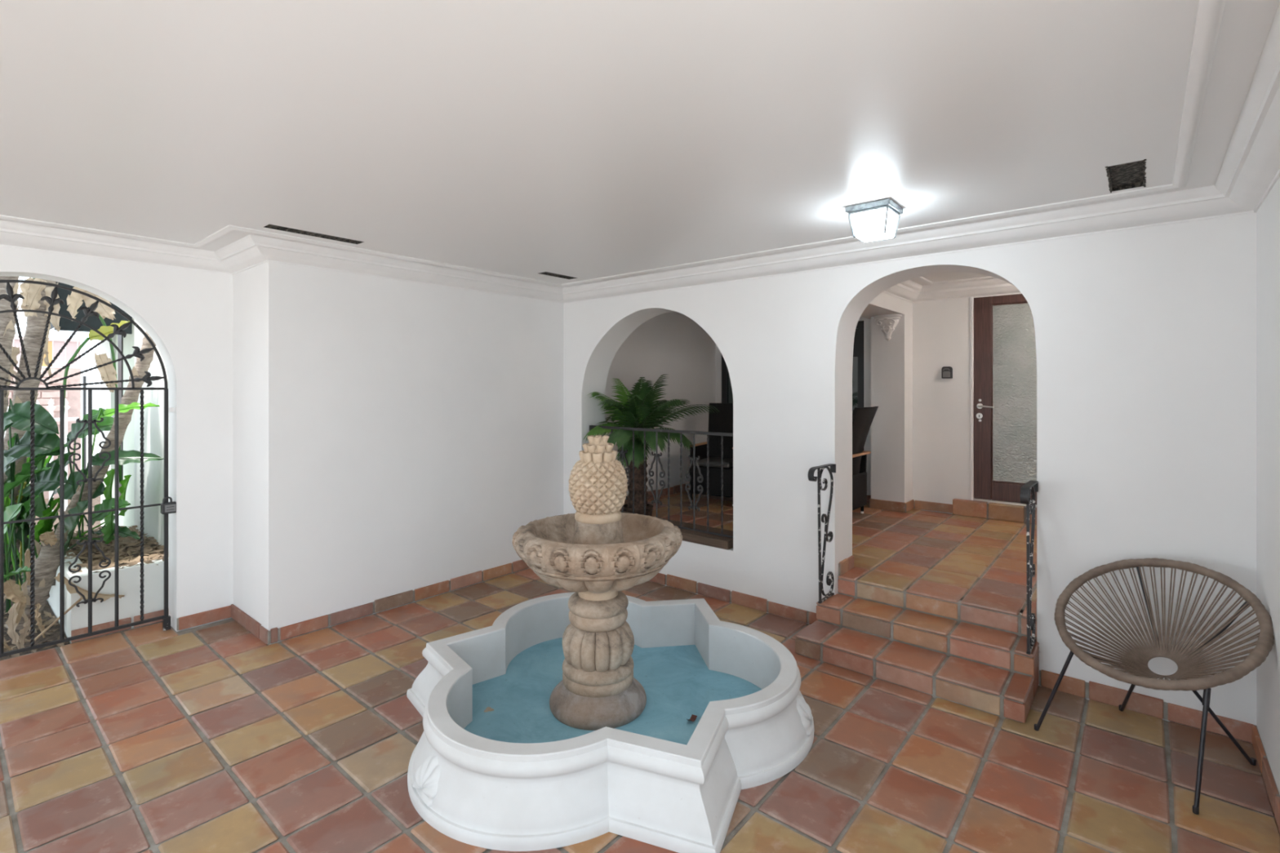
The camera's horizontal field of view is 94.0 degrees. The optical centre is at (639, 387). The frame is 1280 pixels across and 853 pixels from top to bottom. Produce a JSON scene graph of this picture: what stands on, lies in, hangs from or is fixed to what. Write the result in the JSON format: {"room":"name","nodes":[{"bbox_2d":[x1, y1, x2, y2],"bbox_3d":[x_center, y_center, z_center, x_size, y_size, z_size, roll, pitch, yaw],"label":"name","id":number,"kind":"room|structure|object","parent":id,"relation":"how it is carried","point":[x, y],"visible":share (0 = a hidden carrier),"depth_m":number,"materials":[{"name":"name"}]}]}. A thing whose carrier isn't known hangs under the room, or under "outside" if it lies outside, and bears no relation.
{"room":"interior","nodes":[
{"label":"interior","id":0,"kind":"room"},
{"bbox_2d":[0,245,232,631],"bbox_3d":[-4.060,0.275,2.897,0.210,2.850,3.516,0,0,40],"label":"wall","id":1,"kind":"structure","parent":0,"point":[187,314],"depth_m":4.00,"materials":[{"name":"paint"}]},
{"bbox_2d":[0,280,170,657],"bbox_3d":[-3.524,0.490,3.472,0.034,2.220,1.272,0,0,40],"label":"gate","id":2,"kind":"object","parent":1,"relation":"attached to","point":[52,300],"visible":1,"depth_m":3.64,"materials":[{"name":"metal"}]},
{"bbox_2d":[160,496,176,514],"bbox_3d":[-3.094,0.772,3.926,0.049,0.111,0.089,0,0,40],"label":"padlock","id":3,"kind":"object","parent":2,"relation":"hanging from","point":[166,508],"visible":1,"depth_m":3.91,"materials":[{"name":"grey metal"}]},
{"bbox_2d":[168,407,174,412],"bbox_3d":[-3.099,0.147,3.951,0.027,0.030,0.030,0,0,40],"label":"block","id":4,"kind":"object","parent":1,"relation":"attached to","point":[171,409],"visible":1,"depth_m":3.94,"materials":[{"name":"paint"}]},
{"bbox_2d":[232,261,564,644],"bbox_3d":[-1.764,0.275,5.088,0.900,2.850,2.794,0,0,40],"label":"wall","id":5,"kind":"structure","parent":0,"point":[391,437],"depth_m":4.25,"materials":[{"name":"paint"}]},
{"bbox_2d":[177,604,269,644],"bbox_3d":[-2.679,1.555,3.826,0.706,0.090,0.316,0,0,40],"label":"baseboard","id":6,"kind":"structure","parent":5,"relation":"attached to","point":[233,611],"depth_m":3.99,"materials":[{"name":"tile"}]},
{"bbox_2d":[269,560,529,644],"bbox_3d":[-1.514,1.555,4.675,0.016,0.090,2.484,0,0,40],"label":"baseboard","id":7,"kind":"structure","parent":5,"relation":"attached to","point":[276,634],"depth_m":4.32,"materials":[{"name":"tile"}]},
{"bbox_2d":[0,0,1226,286],"bbox_3d":[-1.247,-0.898,1.993,4.774,0.023,5.758,0,0,40],"label":"trim","id":8,"kind":"structure","parent":5,"relation":"attached to","point":[1210,12],"depth_m":2.84,"materials":[{"name":"paint"}]},
{"bbox_2d":[0,3,1279,303],"bbox_3d":[-1.166,-0.849,2.090,5.278,0.122,6.010,0,0,40],"label":"trim","id":9,"kind":"structure","parent":5,"relation":"attached to","point":[1250,169],"depth_m":3.52,"materials":[{"name":"paint"}]},
{"bbox_2d":[622,503,653,515],"bbox_3d":[-0.022,1.190,5.682,0.300,0.130,0.300,0,0,40],"label":"pot","id":10,"kind":"object","parent":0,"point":[638,508],"depth_m":5.59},
{"bbox_2d":[0,0,1279,288],"bbox_3d":[-1.573,-0.965,1.576,5.718,0.120,7.300,0,0,40],"label":"ceiling","id":11,"kind":"structure","parent":0,"point":[583,140],"depth_m":2.00,"materials":[{"name":"white paint"}]},
{"bbox_2d":[264,224,364,244],"bbox_3d":[-1.921,-0.965,3.543,0.100,0.117,0.530,0,0,40],"label":"ceiling vent","id":12,"kind":"object","parent":11,"relation":"in","point":[269,226],"visible":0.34,"depth_m":3.54,"materials":[{"name":"black metal"}]},
{"bbox_2d":[538,271,577,279],"bbox_3d":[-0.664,-0.965,4.838,0.105,0.117,0.350,0,0,40],"label":"ceiling vent","id":13,"kind":"object","parent":11,"relation":"in","point":[544,273],"visible":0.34,"depth_m":4.85,"materials":[{"name":"black metal"}]},
{"bbox_2d":[844,198,902,243],"bbox_3d":[1.177,-0.828,2.999,0.216,0.154,0.216,0,0,40],"label":"lantern","id":14,"kind":"object","parent":11,"relation":"attached to","point":[875,220],"visible":1,"depth_m":2.94,"materials":[{"name":"glass"}]},
{"bbox_2d":[1105,159,1146,192],"bbox_3d":[2.093,-0.963,2.568,0.129,0.120,0.426,0,0,40],"label":"ceiling vent","id":15,"kind":"object","parent":11,"relation":"in","point":[1130,175],"visible":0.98,"depth_m":2.60,"materials":[{"name":"black metal"}]},
{"bbox_2d":[0,568,1279,852],"bbox_3d":[-1.275,1.659,2.166,5.563,0.121,6.112,0,0,40],"label":"floor","id":16,"kind":"structure","parent":0,"point":[215,737],"depth_m":2.57,"materials":[{"name":"tile"}]},
{"bbox_2d":[406,591,814,852],"bbox_3d":[-0.146,1.458,2.991,1.890,0.285,2.041,0,0,40],"label":"fountain basin","id":17,"kind":"object","parent":16,"relation":"on","point":[491,766],"visible":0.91,"depth_m":2.44,"materials":[{"name":"white stone"}]},
{"bbox_2d":[511,435,682,730],"bbox_3d":[-0.207,0.903,2.959,0.832,1.328,0.832,0,0,-20],"label":"fountain","id":18,"kind":"object","parent":17,"relation":"on","point":[597,552],"visible":1,"depth_m":2.82,"materials":[{"name":"stone"}]},
{"bbox_2d":[511,512,682,593],"bbox_3d":[-0.207,0.825,2.959,0.832,0.271,0.832,0,0,40],"label":"bowl","id":19,"kind":"object","parent":18,"relation":"on","point":[567,555],"depth_m":2.69,"materials":[{"name":"stone"}]},
{"bbox_2d":[687,714,697,721],"bbox_3d":[0.242,1.553,2.798,0.030,0.017,0.050,0,0,40],"label":"dry leaf","id":20,"kind":"object","parent":17,"relation":"on","point":[693,717],"visible":1,"depth_m":2.81,"materials":[{"name":"brown plant"}]},
{"bbox_2d":[795,566,1039,723],"bbox_3d":[1.645,1.433,3.524,1.170,0.355,0.833,0,0,40],"label":"entry steps","id":21,"kind":"structure","parent":16,"relation":"on","point":[971,652],"depth_m":3.39,"materials":[{"name":"tile"}]},
{"bbox_2d":[808,463,835,604],"bbox_3d":[1.165,0.932,3.812,0.036,0.868,0.354,0,0,40],"label":"stair rail","id":22,"kind":"object","parent":21,"relation":"on","point":[829,582],"visible":1,"depth_m":3.81,"materials":[{"name":"metal"}]},
{"bbox_2d":[1020,480,1038,654],"bbox_3d":[2.018,0.932,3.093,0.036,0.868,0.354,0,0,40],"label":"stair rail","id":23,"kind":"object","parent":21,"relation":"on","point":[1030,486],"visible":1,"depth_m":3.06,"materials":[{"name":"metal"}]},
{"bbox_2d":[1034,558,1274,814],"bbox_3d":[2.246,1.203,2.611,0.627,0.804,0.732,0,0,-21],"label":"chair","id":24,"kind":"object","parent":16,"relation":"on","point":[1191,674],"visible":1,"depth_m":2.64,"materials":[{"name":"wicker"}]},
{"bbox_2d":[604,311,715,496],"bbox_3d":[0.209,0.225,6.972,0.150,2.750,2.630,0,0,40],"label":"wall","id":25,"kind":"structure","parent":0,"point":[672,344],"depth_m":7.06,"materials":[{"name":"paint"}]},
{"bbox_2d":[619,490,1036,613],"bbox_3d":[1.938,1.427,5.261,4.700,0.346,2.660,0,0,40],"label":"floor","id":26,"kind":"structure","parent":0,"point":[986,555],"depth_m":4.76,"materials":[{"name":"tile"}]},
{"bbox_2d":[583,374,719,515],"bbox_3d":[0.023,0.567,5.575,1.084,1.376,1.169,0,0,-35],"label":"potted palm","id":27,"kind":"object","parent":26,"relation":"on","point":[641,411],"visible":0.82,"depth_m":5.50,"materials":[{"name":"green plant"}]},
{"bbox_2d":[688,403,733,506],"bbox_3d":[0.932,0.720,6.713,0.540,1.070,0.680,0,0,29],"label":"wicker chair","id":28,"kind":"object","parent":26,"relation":"on","point":[721,421],"visible":0.45,"depth_m":6.68,"materials":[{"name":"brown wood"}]},
{"bbox_2d":[694,457,733,467],"bbox_3d":[0.878,0.827,6.615,0.400,0.054,0.455,0,0,29],"label":"seat cushion","id":29,"kind":"object","parent":28,"relation":"on","point":[713,462],"depth_m":6.46,"materials":[{"name":"grey fabric"}]},
{"bbox_2d":[852,406,878,513],"bbox_3d":[1.954,0.720,5.862,0.680,1.070,0.540,0,0,40],"label":"wicker chair","id":30,"kind":"object","parent":26,"relation":"on","point":[862,417],"visible":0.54,"depth_m":5.70,"materials":[{"name":"black wicker"}]},
{"bbox_2d":[952,498,1036,524],"bbox_3d":[3.562,1.185,5.563,1.165,0.151,0.068,0,0,40],"label":"step","id":31,"kind":"structure","parent":26,"relation":"on","point":[1010,513],"depth_m":5.70,"materials":[{"name":"tile"}]},
{"bbox_2d":[715,297,1026,514],"bbox_3d":[2.827,0.225,6.316,4.700,2.750,0.140,0,0,40],"label":"wall","id":32,"kind":"structure","parent":0,"point":[941,328],"depth_m":6.07,"materials":[{"name":"paint"}]},
{"bbox_2d":[721,320,863,450],"bbox_3d":[1.781,0.260,7.171,1.840,1.990,0.060,0,0,40],"label":"window","id":33,"kind":"structure","parent":32,"relation":"in","point":[858,348],"depth_m":6.64,"materials":[{"name":"black"}]},
{"bbox_2d":[941,366,952,378],"bbox_3d":[3.076,-0.150,5.982,0.094,0.118,0.049,0,0,40],"label":"box","id":34,"kind":"object","parent":32,"relation":"attached to","point":[946,371],"visible":1,"depth_m":5.97,"materials":[{"name":"grey plastic"}]},
{"bbox_2d":[883,278,1022,302],"bbox_3d":[2.925,-0.957,4.560,2.286,0.157,2.440,0,0,40],"label":"trim","id":35,"kind":"structure","parent":32,"relation":"attached to","point":[909,291],"depth_m":5.82,"materials":[{"name":"paint"}]},
{"bbox_2d":[969,293,1036,507],"bbox_3d":[3.614,0.062,5.590,0.920,2.091,0.157,0,0,40],"label":"door","id":36,"kind":"structure","parent":32,"relation":"in","point":[1003,358],"depth_m":5.71,"materials":[{"name":"paint"}]},
{"bbox_2d":[871,314,912,512],"bbox_3d":[2.622,0.265,6.218,0.334,2.000,0.275,0,0,40],"label":"pillar","id":37,"kind":"structure","parent":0,"point":[891,361],"depth_m":6.11,"materials":[{"name":"paint"}]},
{"bbox_2d":[873,314,902,341],"bbox_3d":[2.505,-0.607,6.068,0.268,0.263,0.105,0,0,40],"label":"corbel","id":38,"kind":"object","parent":37,"relation":"attached to","point":[887,322],"visible":1,"depth_m":6.05,"materials":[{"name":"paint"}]},
{"bbox_2d":[564,212,1256,743],"bbox_3d":[1.127,0.275,4.277,5.068,2.850,0.310,0,0,40],"label":"wall","id":39,"kind":"structure","parent":0,"point":[1145,337],"depth_m":3.13,"materials":[{"name":"paint"}]},
{"bbox_2d":[620,511,733,550],"bbox_3d":[0.162,1.183,5.083,1.560,0.064,0.312,0,0,40],"label":"sill","id":40,"kind":"structure","parent":39,"relation":"attached to","point":[697,537],"depth_m":4.67,"materials":[{"name":"brown tile"}]},
{"bbox_2d":[589,425,733,537],"bbox_3d":[0.147,0.752,5.037,1.594,0.802,0.034,0,0,40],"label":"railing","id":41,"kind":"object","parent":40,"relation":"on","point":[693,459],"visible":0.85,"depth_m":4.88,"materials":[{"name":"grey metal"}]},
{"bbox_2d":[623,483,1036,615],"bbox_3d":[1.582,1.206,5.521,3.820,0.097,2.680,0,0,40],"label":"baseboard","id":42,"kind":"structure","parent":39,"relation":"attached to","point":[902,507],"depth_m":6.09,"materials":[{"name":"tile"}]},
{"bbox_2d":[648,573,1255,742],"bbox_3d":[1.022,1.555,4.152,4.568,0.091,0.016,0,0,40],"label":"baseboard","id":43,"kind":"structure","parent":39,"relation":"attached to","point":[1140,703],"depth_m":3.06,"materials":[{"name":"tile"}]},
{"bbox_2d":[915,275,996,284],"bbox_3d":[2.939,-1.022,4.405,2.066,0.025,2.220,0,0,40],"label":"trim","id":44,"kind":"structure","parent":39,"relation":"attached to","point":[921,278],"depth_m":5.68,"materials":[{"name":"paint"}]},
{"bbox_2d":[860,272,990,319],"bbox_3d":[2.031,-0.943,5.372,4.900,0.415,2.530,0,0,40],"label":"ceiling","id":45,"kind":"structure","parent":0,"point":[883,304],"depth_m":5.66,"materials":[{"name":"paint"}]},
{"bbox_2d":[1256,176,1279,794],"bbox_3d":[0.937,0.275,0.312,0.250,2.850,6.000,0,0,40],"label":"wall","id":46,"kind":"structure","parent":0,"point":[1268,215],"depth_m":2.42,"materials":[{"name":"paint"}]},
{"bbox_2d":[1252,724,1279,832],"bbox_3d":[1.963,1.555,1.736,0.016,0.090,2.500,0,0,40],"label":"baseboard","id":47,"kind":"structure","parent":46,"relation":"attached to","point":[1270,784],"depth_m":2.37,"materials":[{"name":"tile"}]},
{"label":"outside","id":48,"kind":"structure","parent":0,"visible":0},
{"bbox_2d":[80,432,101,469],"bbox_3d":[-18.981,1.715,7.936,29.095,0.170,60.000,0,0,40],"label":"garden","id":49,"kind":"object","parent":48,"point":[97,449],"depth_m":16.60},
{"bbox_2d":[0,495,101,659],"bbox_3d":[-7.018,1.621,5.901,8.015,0.018,5.300,0,0,40],"label":"bed","id":50,"kind":"object","parent":49,"relation":"on","point":[97,500],"visible":0.07,"depth_m":4.04,"materials":[{"name":"brown soil"}]},
{"bbox_2d":[0,275,19,449],"bbox_3d":[-4.607,0.182,4.269,0.194,2.377,0.275,0,0,40],"label":"tree","id":51,"kind":"object","parent":50,"relation":"on","point":[7,322],"visible":0.52,"depth_m":4.28,"materials":[{"name":"beige plant"}]},
{"bbox_2d":[4,277,60,581],"bbox_3d":[-4.761,0.141,4.623,0.272,2.646,0.424,0,0,30],"label":"tree trunk","id":52,"kind":"object","parent":50,"relation":"on","point":[32,293],"visible":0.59,"depth_m":4.64,"materials":[{"name":"beige plant"}]},
{"bbox_2d":[0,604,65,661],"bbox_3d":[-4.352,1.611,3.735,1.346,0.091,1.087,0,0,40],"label":"leaf litter","id":53,"kind":"object","parent":50,"relation":"on","point":[46,624],"visible":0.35,"depth_m":3.83,"materials":[{"name":"brown plant"}]},
{"bbox_2d":[6,432,59,590],"bbox_3d":[-4.557,0.912,4.441,0.790,1.143,0.316,0,0,40],"label":"plant","id":54,"kind":"object","parent":50,"relation":"on","point":[52,504],"visible":0.33,"depth_m":4.31,"materials":[{"name":"green plant"}]},
{"bbox_2d":[4,398,68,613],"bbox_3d":[-4.043,0.778,3.922,0.830,1.410,0.418,0,0,40],"label":"plant","id":55,"kind":"object","parent":50,"relation":"on","point":[46,442],"visible":0.81,"depth_m":3.97,"materials":[{"name":"green plant"}]},
{"bbox_2d":[4,451,73,581],"bbox_3d":[-4.774,0.982,4.672,1.420,1.103,0.577,0,0,40],"label":"plant","id":56,"kind":"object","parent":50,"relation":"on","point":[42,506],"visible":0.23,"depth_m":4.42,"materials":[{"name":"green plant"}]},
{"bbox_2d":[7,366,80,498],"bbox_3d":[-9.341,0.669,7.901,0.205,1.923,2.837,0,0,40],"label":"brick wall","id":57,"kind":"structure","parent":50,"relation":"on","point":[73,397],"depth_m":8.78,"materials":[{"name":"pink brick"}]},
{"bbox_2d":[12,336,80,367],"bbox_3d":[-9.297,-0.515,7.887,0.070,0.422,2.802,0,0,40],"label":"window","id":58,"kind":"structure","parent":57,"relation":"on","point":[68,351],"depth_m":8.79,"materials":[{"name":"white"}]},
{"bbox_2d":[4,376,86,511],"bbox_3d":[-8.072,0.740,7.146,0.100,1.780,2.133,0,0,40],"label":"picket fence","id":59,"kind":"object","parent":50,"relation":"on","point":[51,407],"visible":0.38,"depth_m":7.80,"materials":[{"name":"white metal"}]},
{"bbox_2d":[4,529,124,650],"bbox_3d":[-3.784,1.295,3.794,0.700,0.698,0.511,0,0,20],"label":"trunk","id":60,"kind":"object","parent":50,"relation":"on","point":[47,562],"visible":0.84,"depth_m":3.81,"materials":[{"name":"brown plant"}]},
{"bbox_2d":[40,531,168,644],"bbox_3d":[-4.009,1.416,4.493,1.632,0.428,0.573,0,0,40],"label":"planter","id":61,"kind":"object","parent":49,"relation":"on","point":[76,620],"visible":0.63,"depth_m":3.96,"materials":[{"name":"concrete"}]},
{"bbox_2d":[51,326,155,586],"bbox_3d":[-3.883,0.465,4.319,0.767,1.883,0.183,0,0,-12],"label":"tree","id":62,"kind":"object","parent":61,"relation":"in","point":[129,397],"visible":0.48,"depth_m":4.30,"materials":[{"name":"brown plant"}]},
{"bbox_2d":[57,402,164,555],"bbox_3d":[-3.972,0.634,4.422,1.069,1.060,0.527,0,0,40],"label":"plant","id":63,"kind":"object","parent":61,"relation":"in","point":[125,457],"visible":0.8,"depth_m":4.25,"materials":[{"name":"green plant"}]},
{"bbox_2d":[64,525,168,573],"bbox_3d":[-4.012,1.211,4.512,1.686,0.085,0.659,0,0,40],"label":"leaf litter","id":64,"kind":"object","parent":61,"relation":"on","point":[154,554],"visible":0.51,"depth_m":4.37,"materials":[{"name":"brown plant"}]},
{"bbox_2d":[62,286,129,483],"bbox_3d":[-4.053,-0.028,4.461,0.393,1.524,0.213,0,0,-35],"label":"plant","id":65,"kind":"object","parent":64,"relation":"on","point":[108,372],"visible":0.62,"depth_m":4.46,"materials":[{"name":"beige plant"}]},
{"bbox_2d":[133,319,168,551],"bbox_3d":[-3.735,0.065,4.737,1.653,3.130,0.150,0,0,40],"label":"wall","id":66,"kind":"structure","parent":49,"relation":"on","point":[153,416],"depth_m":4.79,"materials":[{"name":"white paint"}]},
{"bbox_2d":[49,281,132,333],"bbox_3d":[-5.377,-1.153,5.692,2.030,1.370,0.485,0,0,40],"label":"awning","id":67,"kind":"object","parent":66,"relation":"attached to","point":[65,324],"visible":0.21,"depth_m":4.97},
{"bbox_2d":[101,317,133,528],"bbox_3d":[-5.044,0.165,5.872,1.812,2.930,0.140,0,0,40],"label":"wall","id":68,"kind":"structure","parent":66,"relation":"in","point":[125,344],"depth_m":5.74,"materials":[{"name":"white paint"}]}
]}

